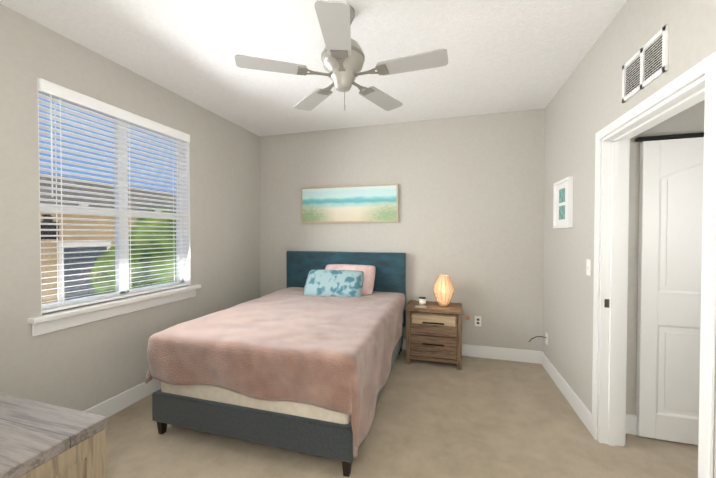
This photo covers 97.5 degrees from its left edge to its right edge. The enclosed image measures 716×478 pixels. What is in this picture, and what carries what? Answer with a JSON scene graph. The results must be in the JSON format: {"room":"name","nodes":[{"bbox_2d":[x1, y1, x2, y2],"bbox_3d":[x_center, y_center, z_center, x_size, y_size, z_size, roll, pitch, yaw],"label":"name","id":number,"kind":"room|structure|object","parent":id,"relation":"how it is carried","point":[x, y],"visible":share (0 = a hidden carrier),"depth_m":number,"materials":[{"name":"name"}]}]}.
{"room":"bedroom","nodes":[
{"label":"bedroom","id":0,"kind":"room"},
{"bbox_2d":[0,4,259,410],"bbox_3d":[-1.998,-0.006,2.378,0.140,2.740,4.420,0,1,16],"label":"wall","id":1,"kind":"structure","parent":0,"point":[84,367],"depth_m":2.32,"materials":[{"name":"paint"}]},
{"bbox_2d":[37,77,190,314],"bbox_3d":[-1.928,-0.277,2.606,0.134,1.515,1.215,0,1,16],"label":"window","id":2,"kind":"structure","parent":1,"relation":"in","point":[187,272],"depth_m":2.61,"materials":[{"name":"white plastic"}]},
{"bbox_2d":[38,78,189,313],"bbox_3d":[-1.891,-0.278,2.595,0.091,1.509,1.199,0,1,16],"label":"window blinds","id":3,"kind":"object","parent":2,"relation":"attached to","point":[51,89],"visible":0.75,"depth_m":2.41,"materials":[{"name":"white plastic"}]},
{"bbox_2d":[27,285,200,335],"bbox_3d":[-1.899,0.540,2.611,0.205,0.120,1.355,0,1,16],"label":"window sill","id":4,"kind":"structure","parent":1,"relation":"attached to","point":[51,322],"depth_m":2.36,"materials":[{"name":"white wood"}]},
{"bbox_2d":[83,378,160,417],"bbox_3d":[-1.923,1.297,2.378,0.016,0.135,4.140,0,1,16],"label":"baseboard","id":5,"kind":"structure","parent":1,"relation":"attached to","point":[107,408],"depth_m":2.53,"materials":[{"name":"white wood"}]},
{"bbox_2d":[0,0,626,136],"bbox_3d":[0.408,-1.404,1.656,5.150,0.080,4.420,0,1,16],"label":"ceiling","id":6,"kind":"structure","parent":0,"point":[511,55],"depth_m":2.25,"materials":[{"name":"paint"}]},
{"bbox_2d":[235,0,447,110],"bbox_3d":[-0.060,-1.067,1.882,1.155,0.599,1.188,0,1,16],"label":"fan","id":7,"kind":"object","parent":6,"relation":"hanging from","point":[342,57],"visible":1,"depth_m":1.79,"materials":[{"name":"silver metal"}]},
{"bbox_2d":[106,350,697,477],"bbox_3d":[0.408,1.416,1.703,5.150,0.080,4.420,0,1,16],"label":"floor","id":8,"kind":"structure","parent":0,"point":[476,417],"depth_m":2.10,"materials":[{"name":"carpet"}]},
{"bbox_2d":[0,393,106,477],"bbox_3d":[-1.548,0.973,0.966,1.447,0.830,0.537,0,1,16],"label":"dresser","id":9,"kind":"object","parent":8,"relation":"on","point":[40,440],"visible":1,"depth_m":0.92,"materials":[{"name":"grey wood"}]},
{"bbox_2d":[145,251,405,476],"bbox_3d":[-0.461,0.764,2.964,1.592,1.180,2.153,0,1,16],"label":"bed","id":10,"kind":"object","parent":8,"relation":"on","point":[304,361],"visible":1,"depth_m":2.07,"materials":[{"name":"fabric"}]},
{"bbox_2d":[325,264,375,293],"bbox_3d":[-0.122,0.486,3.753,0.660,0.400,0.170,0,-29,18],"label":"pillow","id":11,"kind":"object","parent":10,"relation":"on","point":[369,270],"depth_m":3.69,"materials":[{"name":"fabric"}]},
{"bbox_2d":[405,300,462,369],"bbox_3d":[0.842,1.041,3.480,0.590,0.610,0.434,0,1,16],"label":"nightstand","id":12,"kind":"object","parent":8,"relation":"on","point":[433,331],"visible":0.98,"depth_m":3.30,"materials":[{"name":"brown wood"}]},
{"bbox_2d":[419,297,425,305],"bbox_3d":[0.716,0.690,3.487,0.074,0.087,0.074,0,1,16],"label":"candle jar","id":13,"kind":"object","parent":12,"relation":"on","point":[422,301],"visible":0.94,"depth_m":3.46,"materials":[{"name":"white glass"}]},
{"bbox_2d":[433,275,454,306],"bbox_3d":[0.943,0.565,3.460,0.232,0.337,0.226,0,1,16],"label":"lamp","id":14,"kind":"object","parent":12,"relation":"on","point":[443,289],"visible":1,"depth_m":3.39,"materials":[{"name":"beige paper"}]},
{"bbox_2d":[260,108,544,351],"bbox_3d":[1.072,-0.028,3.715,5.010,2.740,0.140,0,1,16],"label":"wall","id":15,"kind":"structure","parent":0,"point":[470,222],"depth_m":3.65,"materials":[{"name":"paint"}]},
{"bbox_2d":[301,184,398,222],"bbox_3d":[-0.129,-0.438,3.964,1.280,0.460,0.035,0,1,16],"label":"framed picture","id":16,"kind":"object","parent":15,"relation":"attached to","point":[358,203],"visible":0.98,"depth_m":3.94,"materials":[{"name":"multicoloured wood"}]},
{"bbox_2d":[402,338,541,363],"bbox_3d":[0.326,1.272,3.872,3.469,0.135,0.016,0,1,16],"label":"baseboard","id":17,"kind":"structure","parent":15,"relation":"attached to","point":[511,354],"depth_m":3.50,"materials":[{"name":"white wood"}]},
{"bbox_2d":[475,316,480,326],"bbox_3d":[1.363,0.934,3.569,0.070,0.116,0.008,0,1,16],"label":"electrical outlet","id":18,"kind":"object","parent":15,"relation":"attached to","point":[477,320],"visible":1,"depth_m":3.57,"materials":[{"name":"white plastic"}]},
{"bbox_2d":[543,0,715,477],"bbox_3d":[1.464,0.012,1.300,0.140,2.740,4.280,0,1,16],"label":"wall","id":19,"kind":"structure","parent":0,"point":[585,105],"depth_m":2.33,"materials":[{"name":"paint"}]},
{"bbox_2d":[553,176,572,227],"bbox_3d":[1.802,-0.307,2.769,0.030,0.420,0.400,0,1,16],"label":"frame","id":20,"kind":"object","parent":19,"relation":"attached to","point":[562,203],"visible":1,"depth_m":2.73,"materials":[{"name":"white wood"}]},
{"bbox_2d":[541,352,591,434],"bbox_3d":[1.808,1.290,2.785,0.016,0.135,1.246,0,1,16],"label":"baseboard","id":21,"kind":"structure","parent":19,"relation":"attached to","point":[581,410],"depth_m":2.59,"materials":[{"name":"white wood"}]},
{"bbox_2d":[586,259,590,275],"bbox_3d":[1.667,0.206,2.276,0.012,0.116,0.070,0,1,16],"label":"light switch","id":22,"kind":"object","parent":19,"relation":"attached to","point":[588,266],"visible":1,"depth_m":2.27,"materials":[{"name":"white plastic"}]},
{"bbox_2d":[622,24,668,102],"bbox_3d":[1.488,-0.893,1.643,0.012,0.210,0.380,0,1,16],"label":"air vent","id":23,"kind":"object","parent":19,"relation":"in","point":[645,65],"visible":0.98,"depth_m":1.61,"materials":[{"name":"white metal"}]},
{"bbox_2d":[592,51,715,477],"bbox_3d":[1.567,0.330,1.659,0.172,2.092,1.019,0,1,16],"label":"door frame","id":24,"kind":"structure","parent":19,"relation":"attached to","point":[613,278],"depth_m":2.05,"materials":[{"name":"white wood"}]},
{"bbox_2d":[626,100,704,414],"bbox_3d":[2.422,-0.001,2.115,1.245,2.740,0.140,0,1,16],"label":"wall","id":25,"kind":"structure","parent":0,"point":[689,120],"depth_m":2.19,"materials":[{"name":"paint"}]},
{"bbox_2d":[626,414,636,434],"bbox_3d":[2.400,1.302,2.062,1.245,0.135,0.016,0,1,16],"label":"baseboard","id":26,"kind":"structure","parent":25,"relation":"attached to","point":[631,424],"depth_m":2.20,"materials":[{"name":"white wood"}]},
{"bbox_2d":[635,132,703,444],"bbox_3d":[2.342,0.335,2.018,0.920,2.046,0.090,0,1,16],"label":"hall door","id":27,"kind":"structure","parent":25,"relation":"in","point":[669,277],"depth_m":2.10,"materials":[{"name":"white painted wood"}]},
{"label":"outside","id":28,"kind":"structure","parent":0,"visible":0},
{"bbox_3d":[-13.713,4.306,11.843,26.880,0.200,35.000,0,1,16],"label":"ground","id":29,"kind":"structure","parent":28,"visible":0},
{"bbox_2d":[40,173,175,303],"bbox_3d":[-10.713,1.047,9.354,8.800,6.400,20.600,0,1,16],"label":"building","id":30,"kind":"structure","parent":29,"relation":"on","point":[65,284],"depth_m":7.95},
{"bbox_2d":[40,214,58,238],"bbox_3d":[-7.029,-0.276,7.127,0.295,0.560,0.260,0,1,16],"label":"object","id":31,"kind":"object","parent":30,"relation":"attached to","point":[48,227],"depth_m":7.05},
{"bbox_2d":[88,208,175,294],"bbox_3d":[-4.533,1.778,7.519,2.222,5.000,2.700,0,1,16],"label":"tree","id":32,"kind":"object","parent":29,"relation":"on","point":[138,278],"depth_m":6.59,"materials":[{"name":"green plant"}]}
]}

